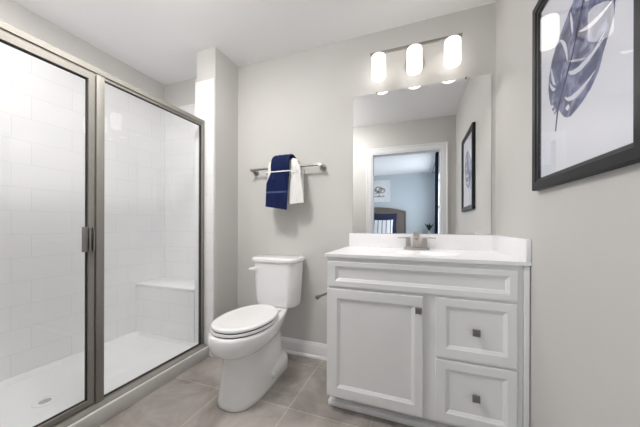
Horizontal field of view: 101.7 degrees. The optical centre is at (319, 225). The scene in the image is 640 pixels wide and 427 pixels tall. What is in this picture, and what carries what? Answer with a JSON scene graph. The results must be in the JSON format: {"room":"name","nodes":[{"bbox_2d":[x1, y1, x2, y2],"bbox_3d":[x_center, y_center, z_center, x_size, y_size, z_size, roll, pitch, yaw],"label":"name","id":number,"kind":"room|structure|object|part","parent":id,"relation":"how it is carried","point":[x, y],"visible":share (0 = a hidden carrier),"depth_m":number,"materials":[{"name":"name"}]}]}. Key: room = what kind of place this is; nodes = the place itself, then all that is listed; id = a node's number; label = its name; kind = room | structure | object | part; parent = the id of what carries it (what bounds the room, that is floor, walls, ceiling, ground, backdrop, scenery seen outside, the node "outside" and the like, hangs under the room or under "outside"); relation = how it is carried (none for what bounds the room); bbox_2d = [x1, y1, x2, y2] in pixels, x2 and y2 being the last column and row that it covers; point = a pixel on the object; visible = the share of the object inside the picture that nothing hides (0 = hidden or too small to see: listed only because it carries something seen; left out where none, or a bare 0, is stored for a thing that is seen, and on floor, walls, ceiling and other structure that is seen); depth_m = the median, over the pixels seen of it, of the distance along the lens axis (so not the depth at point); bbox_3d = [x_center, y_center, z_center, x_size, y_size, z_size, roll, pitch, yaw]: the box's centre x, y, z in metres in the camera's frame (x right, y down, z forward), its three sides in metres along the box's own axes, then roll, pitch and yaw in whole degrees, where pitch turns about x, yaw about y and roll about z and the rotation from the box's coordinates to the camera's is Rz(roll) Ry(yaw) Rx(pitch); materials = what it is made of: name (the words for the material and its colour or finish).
{"room":"bathroom","nodes":[
{"label":"bathroom","id":0,"kind":"room"},
{"bbox_2d":[0,0,164,381],"bbox_3d":[-1.922,-0.186,1.802,0.130,2.440,1.780,0,0,20],"label":"wall","id":1,"kind":"structure","parent":0,"point":[42,104],"depth_m":1.85,"materials":[{"name":"white tile"}]},
{"bbox_2d":[195,78,213,356],"bbox_3d":[-0.925,-0.060,2.081,0.190,2.193,0.008,0,0,20],"label":"wall","id":2,"kind":"structure","parent":0,"point":[204,90],"depth_m":2.07,"materials":[{"name":"white paint"}]},
{"bbox_2d":[197,47,237,356],"bbox_3d":[-0.867,-0.183,2.212,0.191,2.440,0.278,0,0,20],"label":"wall","id":3,"kind":"structure","parent":0,"point":[211,63],"depth_m":2.16,"materials":[{"name":"grey paint"}]},
{"bbox_2d":[12,0,496,84],"bbox_3d":[-0.536,-1.453,1.290,3.080,0.100,2.020,0,0,20],"label":"ceiling","id":4,"kind":"structure","parent":0,"point":[161,40],"depth_m":1.82,"materials":[{"name":"white paint"}]},
{"bbox_2d":[98,338,412,426],"bbox_3d":[-0.542,1.087,1.290,3.080,0.100,2.020,0,0,20],"label":"floor","id":5,"kind":"structure","parent":0,"point":[299,397],"depth_m":1.49,"materials":[{"name":"beige tile"}]},
{"bbox_2d":[0,331,208,426],"bbox_3d":[-1.522,0.992,1.506,0.830,0.084,1.481,0,0,20],"label":"shower pan","id":6,"kind":"object","parent":5,"relation":"on","point":[27,399],"visible":0.91,"depth_m":1.66,"materials":[{"name":"white plastic"}]},
{"bbox_2d":[0,20,207,426],"bbox_3d":[-1.176,0.059,1.380,0.081,1.783,1.479,0,0,20],"label":"shower door frame","id":7,"kind":"structure","parent":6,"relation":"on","point":[95,78],"depth_m":1.37,"materials":[{"name":"silver metal"}]},
{"bbox_3d":[-1.318,0.074,1.046,0.029,1.717,0.697,0,0,20],"label":"shower door","id":8,"kind":"part","parent":7,"relation":"part of","materials":[{"name":"clear glass"}]},
{"bbox_3d":[-1.187,0.073,1.336,0.026,0.128,0.049,0,0,20],"label":"door handle","id":9,"kind":"part","parent":7,"relation":"part of","materials":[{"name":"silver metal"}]},
{"bbox_3d":[-1.189,0.072,1.395,0.039,1.737,0.037,0,0,20],"label":"mullion post","id":10,"kind":"part","parent":7,"relation":"part of","materials":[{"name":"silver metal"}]},
{"bbox_3d":[-1.192,-0.809,1.387,0.035,0.046,1.479,0,0,20],"label":"header rail","id":11,"kind":"part","parent":7,"relation":"part of","materials":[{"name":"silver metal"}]},
{"bbox_2d":[208,254,304,411],"bbox_3d":[-0.424,0.640,1.763,0.386,0.795,0.795,0,0,20],"label":"toilet","id":12,"kind":"object","parent":5,"relation":"on","point":[248,341],"visible":1,"depth_m":1.58,"materials":[{"name":"white ceramic"}]},
{"bbox_3d":[-0.457,0.599,1.630,0.346,0.014,0.484,0,0,20],"label":"seat","id":13,"kind":"part","parent":12,"relation":"part of","materials":[{"name":"white plastic"}]},
{"bbox_3d":[-0.456,0.575,1.634,0.340,0.020,0.485,0,0,20],"label":"lid","id":14,"kind":"part","parent":12,"relation":"part of","materials":[{"name":"white plastic"}]},
{"bbox_3d":[-0.419,0.825,1.734,0.356,0.424,0.743,0,0,20],"label":"bowl","id":15,"kind":"part","parent":12,"relation":"part of","materials":[{"name":"white ceramic"}]},
{"bbox_3d":[-0.504,0.330,1.978,0.069,0.032,0.054,0,0,20],"label":"flush handle","id":16,"kind":"part","parent":12,"relation":"part of","materials":[{"name":"white plastic"}]},
{"bbox_3d":[-0.326,0.447,2.028,0.372,0.332,0.207,0,0,20],"label":"tank","id":17,"kind":"part","parent":12,"relation":"part of","materials":[{"name":"white ceramic"}]},
{"bbox_3d":[-0.326,0.262,2.026,0.386,0.038,0.235,0,0,20],"label":"tank lid","id":18,"kind":"part","parent":12,"relation":"part of","materials":[{"name":"white ceramic"}]},
{"bbox_2d":[327,257,529,426],"bbox_3d":[0.554,0.609,1.523,0.940,0.862,0.560,0,0,20],"label":"vanity cabinet","id":19,"kind":"object","parent":5,"relation":"on","point":[411,343],"visible":0.98,"depth_m":1.27,"materials":[{"name":"white paint"}]},
{"bbox_2d":[315,292,326,299],"bbox_3d":[0.044,0.433,1.589,0.082,0.056,0.202,0,0,20],"label":"toilet paper holder","id":20,"kind":"object","parent":19,"relation":"attached to","point":[317,296],"visible":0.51,"depth_m":1.52,"materials":[{"name":"silver metal"}]},
{"bbox_3d":[0.273,0.645,1.366,0.497,0.590,0.018,0,0,20],"label":"door","id":21,"kind":"part","parent":19,"relation":"part of","materials":[{"name":"white paint"}]},
{"bbox_3d":[0.480,0.415,1.266,0.031,0.031,0.026,0,0,20],"label":"knob","id":22,"kind":"part","parent":19,"relation":"part of","materials":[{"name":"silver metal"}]},
{"bbox_3d":[0.457,0.267,1.298,0.879,0.135,0.018,0,0,20],"label":"false drawer","id":23,"kind":"part","parent":19,"relation":"part of","materials":[{"name":"white paint"}]},
{"bbox_2d":[325,233,531,265],"bbox_3d":[0.563,0.165,1.540,0.945,0.208,0.544,0,0,20],"label":"countertop","id":24,"kind":"structure","parent":19,"relation":"on","point":[477,249],"depth_m":1.58,"materials":[{"name":"white stone"}]},
{"bbox_2d":[398,232,435,249],"bbox_3d":[0.631,0.100,1.709,0.178,0.117,0.178,0,0,-26],"label":"faucet","id":25,"kind":"object","parent":24,"relation":"on","point":[416,235],"visible":1,"depth_m":1.69,"materials":[{"name":"silver metal"}]},
{"bbox_3d":[0.586,0.112,1.729,0.034,0.062,0.034,0,0,20],"label":"handle","id":26,"kind":"part","parent":25,"relation":"part of","materials":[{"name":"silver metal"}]},
{"bbox_3d":[0.620,0.093,1.675,0.044,0.103,0.150,0,0,20],"label":"spout","id":27,"kind":"part","parent":25,"relation":"part of","materials":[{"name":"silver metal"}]},
{"bbox_3d":[0.633,0.151,1.711,0.158,0.016,0.052,0,0,20],"label":"plate","id":28,"kind":"part","parent":25,"relation":"part of","materials":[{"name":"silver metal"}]},
{"bbox_3d":[0.681,0.113,1.693,0.034,0.062,0.034,0,0,20],"label":"handle","id":29,"kind":"part","parent":25,"relation":"part of","materials":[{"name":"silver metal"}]},
{"bbox_3d":[0.713,0.790,1.203,0.328,0.294,0.018,0,0,20],"label":"drawer","id":30,"kind":"part","parent":19,"relation":"part of","materials":[{"name":"white paint"}]},
{"bbox_3d":[0.713,0.791,1.190,0.031,0.031,0.026,0,0,20],"label":"knob","id":31,"kind":"part","parent":19,"relation":"part of","materials":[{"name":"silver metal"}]},
{"bbox_3d":[0.714,0.490,1.203,0.328,0.283,0.018,0,0,20],"label":"drawer","id":32,"kind":"part","parent":19,"relation":"part of","materials":[{"name":"white paint"}]},
{"bbox_3d":[0.714,0.491,1.190,0.031,0.031,0.026,0,0,20],"label":"knob","id":33,"kind":"part","parent":19,"relation":"part of","materials":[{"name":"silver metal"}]},
{"bbox_2d":[164,2,495,343],"bbox_3d":[-0.211,-0.182,2.176,3.080,2.440,0.130,0,0,20],"label":"wall","id":34,"kind":"structure","parent":0,"point":[299,104],"depth_m":2.08,"materials":[{"name":"grey paint"}]},
{"bbox_2d":[136,277,194,341],"bbox_3d":[-1.290,0.734,2.353,0.676,0.430,0.286,0,0,20],"label":"shower bench","id":35,"kind":"object","parent":34,"relation":"attached to","point":[165,306],"visible":0.76,"depth_m":2.22,"materials":[{"name":"white tile"}]},
{"bbox_2d":[250,163,325,175],"bbox_3d":[-0.276,-0.449,2.098,0.662,0.052,0.082,0,0,20],"label":"towel bar","id":36,"kind":"object","parent":34,"relation":"attached to","point":[322,166],"visible":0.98,"depth_m":2.02,"materials":[{"name":"silver metal"}]},
{"bbox_3d":[-0.561,-0.450,2.204,0.052,0.052,0.082,0,0,20],"label":"post","id":37,"kind":"part","parent":36,"relation":"part of","materials":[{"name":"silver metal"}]},
{"bbox_2d":[268,158,303,204],"bbox_3d":[-0.258,-0.334,2.060,0.318,0.384,0.150,0,0,20],"label":"bath towel","id":38,"kind":"object","parent":36,"relation":"hanging from","point":[295,195],"visible":0.39,"depth_m":1.97,"materials":[{"name":"white fabric"}]},
{"bbox_2d":[265,154,295,209],"bbox_3d":[-0.301,-0.337,2.063,0.200,0.441,0.181,0,0,20],"label":"hand towel","id":39,"kind":"object","parent":38,"relation":"on","point":[277,183],"visible":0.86,"depth_m":1.98,"materials":[{"name":"blue fabric"}]},
{"bbox_2d":[265,170,304,174],"bbox_3d":[-0.284,-0.409,2.041,0.312,0.008,0.136,0,0,20],"label":"ribbon","id":40,"kind":"object","parent":38,"relation":"attached to","point":[283,170],"visible":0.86,"depth_m":1.98,"materials":[{"name":"white fabric"}]},
{"bbox_3d":[0.011,-0.448,1.992,0.052,0.052,0.082,0,0,20],"label":"post","id":41,"kind":"part","parent":36,"relation":"part of","materials":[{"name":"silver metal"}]},
{"bbox_2d":[281,336,326,360],"bbox_3d":[-0.264,0.980,2.123,1.006,0.116,0.024,0,0,20],"label":"baseboard","id":42,"kind":"structure","parent":34,"relation":"attached to","point":[304,348],"depth_m":2.07,"materials":[{"name":"white paint"}]},
{"bbox_2d":[370,33,462,81],"bbox_3d":[0.623,-1.095,1.731,0.568,0.182,0.146,0,0,20],"label":"vanity light","id":43,"kind":"object","parent":34,"relation":"attached to","point":[414,63],"visible":1,"depth_m":1.67,"materials":[{"name":"white glass"}]},
{"bbox_3d":[0.402,-1.083,1.785,0.094,0.158,0.094,0,0,20],"label":"lamp shade","id":44,"kind":"part","parent":43,"relation":"part of","materials":[{"name":"white glass"}]},
{"bbox_3d":[0.618,-1.082,1.705,0.094,0.158,0.094,0,0,20],"label":"lamp shade","id":45,"kind":"part","parent":43,"relation":"part of","materials":[{"name":"white glass"}]},
{"bbox_3d":[0.828,-1.082,1.627,0.094,0.158,0.094,0,0,20],"label":"lamp shade","id":46,"kind":"part","parent":43,"relation":"part of","materials":[{"name":"white glass"}]},
{"bbox_2d":[349,233,492,250],"bbox_3d":[0.659,0.110,1.784,0.934,0.098,0.020,0,0,20],"label":"backsplash","id":47,"kind":"structure","parent":34,"relation":"attached to","point":[442,241],"depth_m":1.74,"materials":[{"name":"white stone"}]},
{"bbox_2d":[353,74,491,234],"bbox_3d":[0.661,-0.451,1.790,0.886,1.020,0.010,0,0,20],"label":"wall mirror","id":48,"kind":"object","parent":34,"relation":"attached to","point":[422,154],"visible":1,"depth_m":1.77,"materials":[{"name":"white mirror"}]},
{"bbox_2d":[496,0,639,426],"bbox_3d":[0.849,-0.179,0.776,0.120,2.440,1.780,0,0,20],"label":"wall","id":49,"kind":"structure","parent":0,"point":[584,234],"depth_m":0.85,"materials":[{"name":"grey paint"}]},
{"bbox_2d":[532,0,639,190],"bbox_3d":[0.780,-0.507,0.796,0.024,0.735,0.564,0,0,20],"label":"framed print","id":50,"kind":"object","parent":49,"relation":"attached to","point":[586,53],"visible":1,"depth_m":0.76,"materials":[{"name":"white paper"}]},
{"bbox_3d":[0.795,-0.516,0.829,0.006,0.377,0.179,0,0,20],"label":"stem","id":51,"kind":"part","parent":50,"relation":"part of","materials":[{"name":"blue paper"}]}
]}

